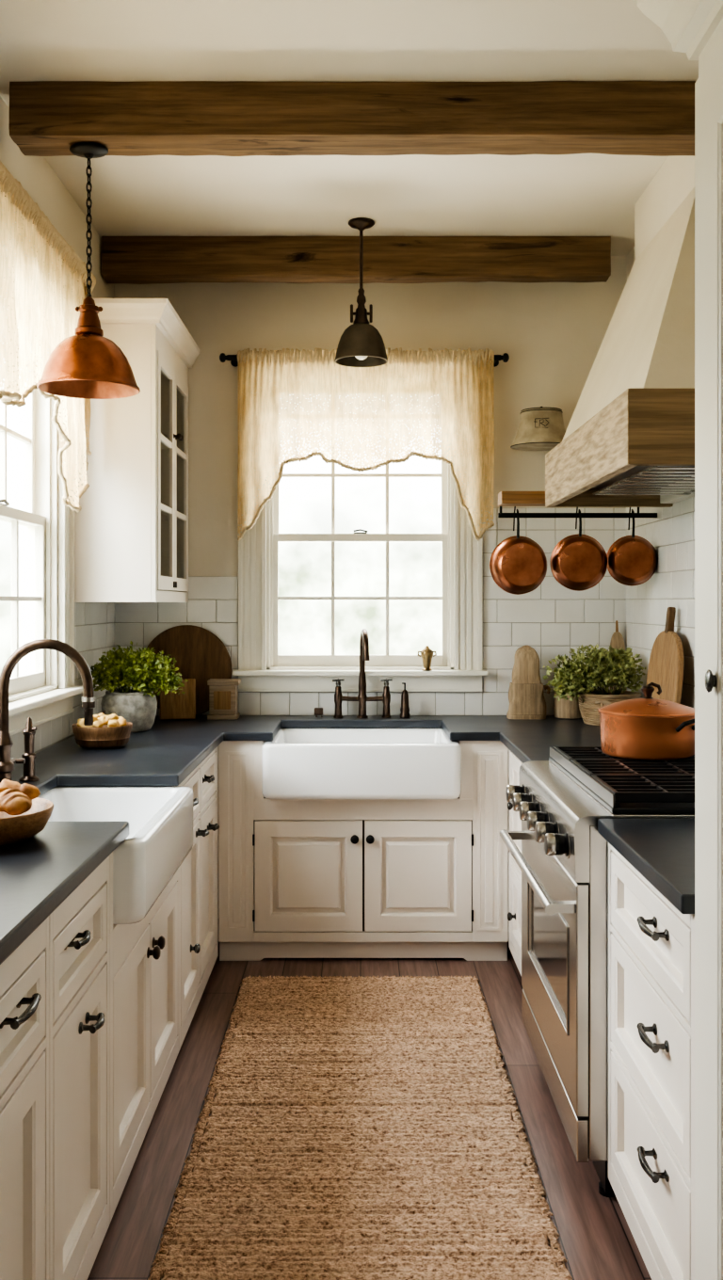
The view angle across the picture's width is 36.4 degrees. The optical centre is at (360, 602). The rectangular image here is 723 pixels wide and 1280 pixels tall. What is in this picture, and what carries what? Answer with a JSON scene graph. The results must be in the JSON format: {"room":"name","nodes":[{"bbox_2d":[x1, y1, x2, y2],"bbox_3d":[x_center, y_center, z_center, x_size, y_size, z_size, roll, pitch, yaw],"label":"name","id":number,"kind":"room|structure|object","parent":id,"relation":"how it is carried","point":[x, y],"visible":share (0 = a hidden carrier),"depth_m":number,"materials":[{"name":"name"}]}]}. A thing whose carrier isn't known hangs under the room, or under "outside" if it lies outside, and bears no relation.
{"room":"kitchen","nodes":[
{"label":"kitchen","id":0,"kind":"room"},
{"bbox_2d":[0,96,115,758],"bbox_3d":[-1.182,-0.068,1.740,0.147,3.000,6.480,0,0,0],"label":"wall","id":1,"kind":"structure","parent":0,"point":[94,622],"depth_m":4.22,"materials":[{"name":"paint"}]},
{"bbox_2d":[0,209,82,735],"bbox_3d":[-1.147,-0.392,3.090,0.214,1.613,2.214,0,0,0],"label":"window","id":2,"kind":"structure","parent":1,"relation":"in","point":[33,599],"depth_m":4.03,"materials":[{"name":"beige paint"}]},
{"bbox_2d":[74,298,200,602],"bbox_3d":[-0.916,-0.572,4.547,0.382,1.141,0.842,0,0,0],"label":"upper cabinet","id":3,"kind":"object","parent":1,"relation":"attached to","point":[131,526],"visible":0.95,"depth_m":4.18,"materials":[{"name":"paint"}]},
{"bbox_2d":[160,432,167,449],"bbox_3d":[-0.960,-0.696,4.574,0.269,0.016,0.750,0,0,0],"label":"shelf","id":4,"kind":"object","parent":3,"relation":"attached to","point":[163,447],"depth_m":4.86,"materials":[{"name":"paint"}]},
{"bbox_2d":[160,511,167,520],"bbox_3d":[-0.960,-0.376,4.574,0.269,0.016,0.750,0,0,0],"label":"shelf","id":5,"kind":"object","parent":3,"relation":"attached to","point":[164,516],"depth_m":4.70,"materials":[{"name":"paint"}]},
{"bbox_2d":[0,0,698,255],"bbox_3d":[0.045,-1.618,1.740,2.620,0.100,6.780,0,0,0],"label":"ceiling","id":6,"kind":"structure","parent":0,"point":[105,40],"depth_m":3.26,"materials":[{"name":"paint"}]},
{"bbox_2d":[8,80,696,156],"bbox_3d":[0.072,-1.484,3.384,2.256,0.167,0.171,0,0,0],"label":"ceiling beam","id":7,"kind":"structure","parent":6,"relation":"attached to","point":[47,118],"depth_m":3.31,"materials":[{"name":"brown wood"}]},
{"bbox_2d":[36,143,140,399],"bbox_3d":[-0.836,-1.025,3.385,0.308,0.742,0.308,0,0,0],"label":"pendant lamp","id":8,"kind":"object","parent":7,"relation":"hanging from","point":[88,364],"visible":1,"depth_m":3.34,"materials":[{"name":"orange metal"}]},
{"bbox_2d":[101,236,610,284],"bbox_3d":[-0.018,-1.478,4.754,2.176,0.178,0.117,0,0,0],"label":"ceiling beam","id":9,"kind":"structure","parent":6,"relation":"attached to","point":[132,260],"depth_m":4.70,"materials":[{"name":"brown wood"}]},
{"bbox_2d":[335,217,387,367],"bbox_3d":[0.003,-1.279,4.530,0.218,0.574,0.218,0,0,0],"label":"pendant lamp","id":10,"kind":"object","parent":6,"relation":"hanging from","point":[360,344],"visible":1,"depth_m":4.49,"materials":[{"name":"black metal"}]},
{"bbox_2d":[87,942,651,1279],"bbox_3d":[0.045,1.482,1.740,2.620,0.100,6.780,0,0,0],"label":"floor","id":11,"kind":"structure","parent":0,"point":[597,1241],"depth_m":2.96,"materials":[{"name":"brown wood"}]},
{"bbox_2d":[0,915,49,1279],"bbox_3d":[-0.824,0.990,1.750,0.563,0.882,0.497,0,0,0],"label":"base cabinet","id":12,"kind":"object","parent":11,"relation":"on","point":[24,975],"visible":0.89,"depth_m":1.89,"materials":[{"name":"grey wood"}]},
{"bbox_2d":[0,715,601,964],"bbox_3d":[0.045,0.529,3.086,2.302,0.035,3.771,0,0,0],"label":"countertop","id":13,"kind":"structure","parent":12,"relation":"on","point":[38,873],"depth_m":3.49,"materials":[{"name":"stone"}]},
{"bbox_2d":[0,797,54,846],"bbox_3d":[-0.815,0.477,2.375,0.296,0.068,0.296,0,0,0],"label":"wooden bowl","id":14,"kind":"object","parent":13,"relation":"on","point":[22,827],"visible":0.88,"depth_m":2.31,"materials":[{"name":"brown wood"}]},
{"bbox_2d":[0,786,31,815],"bbox_3d":[-0.750,0.424,2.348,0.124,0.054,0.075,0,0,44],"label":"bread loaf","id":15,"kind":"object","parent":14,"relation":"in","point":[12,801],"visible":1,"depth_m":2.31,"materials":[{"name":"brown food"}]},
{"bbox_2d":[0,778,40,799],"bbox_3d":[-0.810,0.421,2.436,0.196,0.058,0.066,0,0,-5],"label":"bread loaf","id":16,"kind":"object","parent":14,"relation":"in","point":[32,792],"visible":0.62,"depth_m":2.43,"materials":[{"name":"brown food"}]},
{"bbox_2d":[18,717,39,782],"bbox_3d":[-0.952,0.421,3.160,0.056,0.182,0.056,0,0,0],"label":"sprayer","id":17,"kind":"object","parent":13,"relation":"on","point":[29,770],"visible":0.99,"depth_m":3.15,"materials":[{"name":"brown metal"}]},
{"bbox_2d":[0,639,95,783],"bbox_3d":[-0.842,0.304,2.951,0.272,0.415,0.122,0,0,0],"label":"gooseneck faucet","id":18,"kind":"object","parent":13,"relation":"on","point":[7,764],"visible":0.91,"depth_m":2.91,"materials":[{"name":"brown metal"}]},
{"bbox_2d":[72,721,132,749],"bbox_3d":[-0.916,0.472,3.900,0.211,0.079,0.213,0,0,0],"label":"wooden bowl","id":19,"kind":"object","parent":13,"relation":"on","point":[104,737],"visible":0.94,"depth_m":3.82,"materials":[{"name":"brown wood"}]},
{"bbox_2d":[77,718,93,727],"bbox_3d":[-0.962,0.428,3.850,0.053,0.042,0.042,0,0,38],"label":"potato","id":20,"kind":"object","parent":19,"relation":"in","point":[81,723],"visible":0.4,"depth_m":3.84,"materials":[{"name":"beige food"}]},
{"bbox_2d":[93,714,99,721],"bbox_3d":[-0.945,0.416,3.888,0.044,0.040,0.047,0,0,0],"label":"potato","id":21,"kind":"object","parent":19,"relation":"in","point":[95,716],"visible":0.3,"depth_m":3.88,"materials":[{"name":"beige food"}]},
{"bbox_2d":[92,720,103,727],"bbox_3d":[-0.916,0.429,3.831,0.038,0.033,0.045,0,0,19],"label":"potato","id":22,"kind":"object","parent":19,"relation":"in","point":[98,724],"visible":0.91,"depth_m":3.81,"materials":[{"name":"beige food"}]},
{"bbox_2d":[97,715,110,725],"bbox_3d":[-0.903,0.414,3.872,0.036,0.035,0.051,0,0,-40],"label":"potato","id":23,"kind":"object","parent":19,"relation":"in","point":[104,719],"visible":0.95,"depth_m":3.86,"materials":[{"name":"beige food"}]},
{"bbox_2d":[107,720,119,727],"bbox_3d":[-0.865,0.430,3.854,0.037,0.038,0.056,0,0,11],"label":"potato","id":24,"kind":"object","parent":19,"relation":"in","point":[111,723],"visible":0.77,"depth_m":3.84,"materials":[{"name":"beige food"}]},
{"bbox_2d":[107,713,119,719],"bbox_3d":[-0.885,0.413,3.913,0.052,0.036,0.042,0,0,0],"label":"potato","id":25,"kind":"object","parent":19,"relation":"in","point":[113,716],"visible":0.47,"depth_m":3.90,"materials":[{"name":"beige food"}]},
{"bbox_2d":[117,718,127,726],"bbox_3d":[-0.845,0.428,3.901,0.036,0.033,0.041,0,0,-44],"label":"potato","id":26,"kind":"object","parent":19,"relation":"in","point":[122,722],"visible":0.75,"depth_m":3.89,"materials":[{"name":"beige food"}]},
{"bbox_2d":[38,786,192,924],"bbox_3d":[-0.725,0.647,2.908,0.455,0.194,0.785,0,0,0],"label":"farmhouse sink","id":27,"kind":"object","parent":13,"relation":"in","point":[160,819],"visible":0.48,"depth_m":3.00,"materials":[{"name":"white ceramic"}]},
{"bbox_2d":[100,688,157,732],"bbox_3d":[-0.925,0.433,4.400,0.220,0.157,0.220,0,0,0],"label":"pot","id":28,"kind":"object","parent":13,"relation":"on","point":[138,708],"depth_m":4.32,"materials":[{"name":"grey stone"}]},
{"bbox_2d":[90,640,188,732],"bbox_3d":[-0.891,0.332,4.403,0.401,0.358,0.304,0,0,0],"label":"potted herb","id":29,"kind":"object","parent":13,"relation":"on","point":[137,705],"visible":0.99,"depth_m":4.33,"materials":[{"name":"green plant"}]},
{"bbox_2d":[159,678,195,719],"bbox_3d":[-0.797,0.422,4.791,0.155,0.176,0.048,0,0,-17],"label":"cutting board","id":30,"kind":"object","parent":13,"relation":"on","point":[172,706],"visible":0.74,"depth_m":4.78,"materials":[{"name":"brown wood"}]},
{"bbox_2d":[145,624,232,715],"bbox_3d":[-0.780,0.306,4.919,0.410,0.409,0.070,0,0,0],"label":"cutting board","id":31,"kind":"object","parent":13,"relation":"on","point":[200,654],"visible":0.49,"depth_m":4.92,"materials":[{"name":"brown wood"}]},
{"bbox_2d":[207,678,240,719],"bbox_3d":[-0.600,0.426,4.840,0.136,0.171,0.104,0,0,0],"label":"wooden box","id":32,"kind":"object","parent":13,"relation":"on","point":[223,693],"visible":1,"depth_m":4.79,"materials":[{"name":"brown wood"}]},
{"bbox_2d":[314,707,322,717],"bbox_3d":[-0.186,0.490,4.886,0.040,0.042,0.028,0,0,0],"label":"stopper","id":33,"kind":"object","parent":13,"relation":"on","point":[317,711],"visible":1,"depth_m":4.87,"materials":[{"name":"brown metal"}]},
{"bbox_2d":[262,728,461,799],"bbox_3d":[0.004,0.659,4.540,0.774,0.218,0.575,0,0,0],"label":"farmhouse sink","id":34,"kind":"object","parent":13,"relation":"in","point":[298,763],"visible":0.86,"depth_m":4.25,"materials":[{"name":"white ceramic"}]},
{"bbox_2d":[332,628,392,718],"bbox_3d":[0.008,0.313,4.808,0.267,0.397,0.206,0,0,0],"label":"bridge faucet","id":35,"kind":"object","parent":13,"relation":"on","point":[339,697],"visible":1,"depth_m":4.87,"materials":[{"name":"brown metal"}]},
{"bbox_2d":[399,682,410,718],"bbox_3d":[0.197,0.433,4.880,0.048,0.156,0.048,0,0,0],"label":"soap dispenser","id":36,"kind":"object","parent":13,"relation":"on","point":[405,709],"visible":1,"depth_m":4.87,"materials":[{"name":"brown metal"}]},
{"bbox_2d":[506,645,550,719],"bbox_3d":[0.742,0.351,4.857,0.191,0.321,0.114,0,0,0],"label":"cutting board","id":37,"kind":"object","parent":13,"relation":"on","point":[526,700],"visible":0.98,"depth_m":4.81,"materials":[{"name":"brown wood"}]},
{"bbox_2d":[553,676,582,719],"bbox_3d":[0.925,0.421,4.875,0.138,0.181,0.137,0,0,0],"label":"crock","id":38,"kind":"object","parent":13,"relation":"on","point":[563,709],"visible":0.49,"depth_m":4.82,"materials":[{"name":"brown wood"}]},
{"bbox_2d":[542,642,645,725],"bbox_3d":[0.979,0.341,4.620,0.419,0.341,0.276,0,0,0],"label":"potted herb","id":39,"kind":"object","parent":13,"relation":"on","point":[600,664],"visible":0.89,"depth_m":4.57,"materials":[{"name":"green plant"}]},
{"bbox_2d":[576,689,640,725],"bbox_3d":[1.045,0.445,4.625,0.263,0.132,0.265,0,0,0],"label":"basket","id":40,"kind":"object","parent":13,"relation":"on","point":[589,701],"depth_m":4.55,"materials":[{"name":"beige wicker"}]},
{"bbox_2d":[608,620,626,690],"bbox_3d":[1.155,0.296,4.935,0.076,0.429,0.052,0,0,0],"label":"paddle board","id":41,"kind":"object","parent":13,"relation":"on","point":[616,642],"visible":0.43,"depth_m":4.94,"materials":[{"name":"brown wood"}]},
{"bbox_2d":[646,607,683,703],"bbox_3d":[1.143,0.264,4.130,0.074,0.494,0.410,0,0,0],"label":"paddle board","id":42,"kind":"object","parent":13,"relation":"on","point":[665,664],"visible":0.58,"depth_m":4.09,"materials":[{"name":"beige wood"}]},
{"bbox_2d":[49,855,109,1279],"bbox_3d":[-0.814,0.990,2.237,0.582,0.882,0.472,0,0,0],"label":"base cabinet","id":43,"kind":"object","parent":11,"relation":"on","point":[79,926],"visible":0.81,"depth_m":2.24,"materials":[{"name":"grey wood"}]},
{"bbox_2d":[109,785,178,1224],"bbox_3d":[-0.819,0.990,2.950,0.572,0.882,0.948,0,0,0],"label":"base cabinet","id":44,"kind":"object","parent":11,"relation":"on","point":[144,954],"visible":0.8,"depth_m":2.85,"materials":[{"name":"grey wood"}]},
{"bbox_2d":[178,745,219,1051],"bbox_3d":[-0.814,0.990,3.892,0.582,0.882,0.932,0,0,0],"label":"base cabinet","id":45,"kind":"object","parent":11,"relation":"on","point":[199,871],"visible":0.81,"depth_m":3.84,"materials":[{"name":"grey wood"}]},
{"bbox_2d":[147,975,572,1279],"bbox_3d":[-0.001,1.419,2.861,0.901,0.024,2.635,0,0,0],"label":"jute rug","id":46,"kind":"object","parent":11,"relation":"on","point":[359,1128],"visible":1,"depth_m":2.84,"materials":[{"name":"beige wicker"}]},
{"bbox_2d":[218,740,508,960],"bbox_3d":[0.011,0.990,4.648,1.148,0.882,0.640,0,0,0],"label":"base cabinet","id":47,"kind":"object","parent":11,"relation":"on","point":[298,878],"visible":0.9,"depth_m":4.36,"materials":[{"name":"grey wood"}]},
{"bbox_2d":[507,749,522,975],"bbox_3d":[0.874,0.990,3.946,0.638,0.882,0.823,0,0,0],"label":"base cabinet","id":48,"kind":"object","parent":11,"relation":"on","point":[514,915],"visible":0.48,"depth_m":4.25,"materials":[{"name":"grey wood"}]},
{"bbox_2d":[499,746,694,1197],"bbox_3d":[0.817,0.945,3.071,0.752,0.974,0.907,0,0,0],"label":"gas range","id":49,"kind":"object","parent":11,"relation":"on","point":[560,801],"visible":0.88,"depth_m":2.75,"materials":[{"name":"silver metal"}]},
{"bbox_2d":[547,760,694,818],"bbox_3d":[0.896,0.518,3.071,0.593,0.025,0.907,0,0,0],"label":"cooktop","id":50,"kind":"object","parent":49,"relation":"in","point":[625,810],"depth_m":2.65,"materials":[{"name":"black metal"}]},
{"bbox_2d":[597,682,694,760],"bbox_3d":[0.862,0.347,3.293,0.292,0.218,0.305,0,0,0],"label":"stock pot","id":51,"kind":"object","parent":49,"relation":"on","point":[647,728],"visible":0.94,"depth_m":3.19,"materials":[{"name":"orange metal"}]},
{"bbox_2d":[608,842,694,1279],"bbox_3d":[0.878,0.990,2.268,0.629,0.882,0.687,0,0,0],"label":"base cabinet","id":52,"kind":"object","parent":11,"relation":"on","point":[651,943],"visible":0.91,"depth_m":2.25,"materials":[{"name":"grey wood"}]},
{"bbox_2d":[597,818,694,913],"bbox_3d":[0.879,0.529,2.265,0.634,0.035,0.682,0,0,0],"label":"countertop","id":53,"kind":"structure","parent":52,"relation":"on","point":[662,850],"depth_m":2.28,"materials":[{"name":"stone"}]},
{"bbox_2d":[636,0,722,1279],"bbox_3d":[0.854,0.157,1.578,0.699,2.550,0.856,0,0,0],"label":"pantry cabinet","id":54,"kind":"object","parent":11,"relation":"on","point":[692,27],"visible":1,"depth_m":1.82,"materials":[{"name":"beige paint"}]},
{"bbox_2d":[113,256,626,743],"bbox_3d":[0.045,-0.068,5.047,2.600,3.000,0.147,0,0,0],"label":"wall","id":55,"kind":"structure","parent":0,"point":[552,334],"depth_m":4.98,"materials":[{"name":"paint"}]},
{"bbox_2d":[231,363,488,691],"bbox_3d":[-0.002,-0.338,5.012,1.145,1.481,0.214,0,0,0],"label":"window","id":56,"kind":"structure","parent":55,"relation":"in","point":[461,599],"depth_m":4.96,"materials":[{"name":"beige paint"}]},
{"bbox_2d":[416,645,436,670],"bbox_3d":[0.298,0.248,4.930,0.070,0.112,0.058,0,0,-39],"label":"brass ornament","id":57,"kind":"object","parent":56,"relation":"on","point":[426,654],"visible":1,"depth_m":4.91,"materials":[{"name":"gold metal"}]},
{"bbox_2d":[219,352,509,367],"bbox_3d":[0.016,-1.089,4.931,1.290,0.045,0.098,0,0,0],"label":"curtain rod","id":58,"kind":"object","parent":55,"relation":"attached to","point":[504,358],"visible":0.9,"depth_m":4.89,"materials":[{"name":"black metal"}]},
{"bbox_2d":[237,347,494,540],"bbox_3d":[0.022,-0.702,4.869,1.142,0.856,0.072,0,0,0],"label":"lace valance","id":59,"kind":"object","parent":58,"relation":"hanging from","point":[266,360],"visible":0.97,"depth_m":4.87,"materials":[{"name":"fabric"}]},
{"bbox_2d":[510,406,565,450],"bbox_3d":[0.795,-0.772,4.843,0.270,0.179,0.272,0,0,0],"label":"wall sconce","id":60,"kind":"object","parent":55,"relation":"attached to","point":[540,428],"visible":0.9,"depth_m":4.75,"materials":[{"name":"beige fabric"}]},
{"bbox_2d":[625,246,694,708],"bbox_3d":[1.272,-0.068,1.740,0.147,3.000,6.480,0,0,0],"label":"wall","id":61,"kind":"structure","parent":0,"point":[671,534],"depth_m":4.31,"materials":[{"name":"tile"}]},
{"bbox_2d":[497,491,544,506],"bbox_3d":[0.875,-0.411,4.357,0.645,0.050,0.115,0,0,0],"label":"wooden shelf","id":62,"kind":"object","parent":61,"relation":"attached to","point":[504,498],"visible":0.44,"depth_m":4.30,"materials":[{"name":"brown wood"}]},
{"bbox_2d":[497,506,656,517],"bbox_3d":[0.875,-0.386,4.430,0.643,0.090,0.028,0,0,0],"label":"rail","id":63,"kind":"object","parent":61,"relation":"attached to","point":[500,515],"visible":0.73,"depth_m":4.44,"materials":[{"name":"black metal"}]},
{"bbox_2d":[489,506,546,594],"bbox_3d":[0.646,-0.209,4.446,0.240,0.356,0.070,0,0,-6],"label":"copper pan","id":64,"kind":"object","parent":63,"relation":"hanging from","point":[518,565],"visible":1,"depth_m":4.42,"materials":[{"name":"orange metal"}]},
{"bbox_2d":[549,507,607,591],"bbox_3d":[0.886,-0.217,4.446,0.231,0.341,0.070,0,0,4],"label":"copper pan","id":65,"kind":"object","parent":63,"relation":"hanging from","point":[578,562],"visible":1,"depth_m":4.42,"materials":[{"name":"orange metal"}]},
{"bbox_2d":[606,507,656,585],"bbox_3d":[1.100,-0.227,4.446,0.206,0.320,0.070,0,0,7],"label":"copper pan","id":66,"kind":"object","parent":63,"relation":"hanging from","point":[632,560],"visible":1,"depth_m":4.42,"materials":[{"name":"orange metal"}]},
{"bbox_2d":[544,187,694,507],"bbox_3d":[0.958,-0.855,3.625,0.492,0.974,1.390,0,0,0],"label":"range hood","id":67,"kind":"object","parent":61,"relation":"attached to","point":[628,440],"visible":0.88,"depth_m":3.34,"materials":[{"name":"beige paint"}]},
{"bbox_2d":[634,155,694,260],"bbox_3d":[1.142,-1.455,3.905,0.124,0.224,0.850,0,0,0],"label":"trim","id":68,"kind":"structure","parent":61,"relation":"attached to","point":[674,180],"depth_m":3.94,"materials":[{"name":"paint"}]},
{"bbox_3d":[-1.071,-1.201,3.082,0.088,0.045,2.151,0,0,0],"label":"curtain rod","id":69,"kind":"object","parent":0,"visible":0},
{"bbox_2d":[0,160,95,511],"bbox_3d":[-1.015,-0.779,3.090,0.086,0.924,2.073,0,0,0],"label":"lace valance","id":70,"kind":"object","parent":69,"relation":"hanging from","point":[40,331],"visible":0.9,"depth_m":3.42,"materials":[{"name":"fabric"}]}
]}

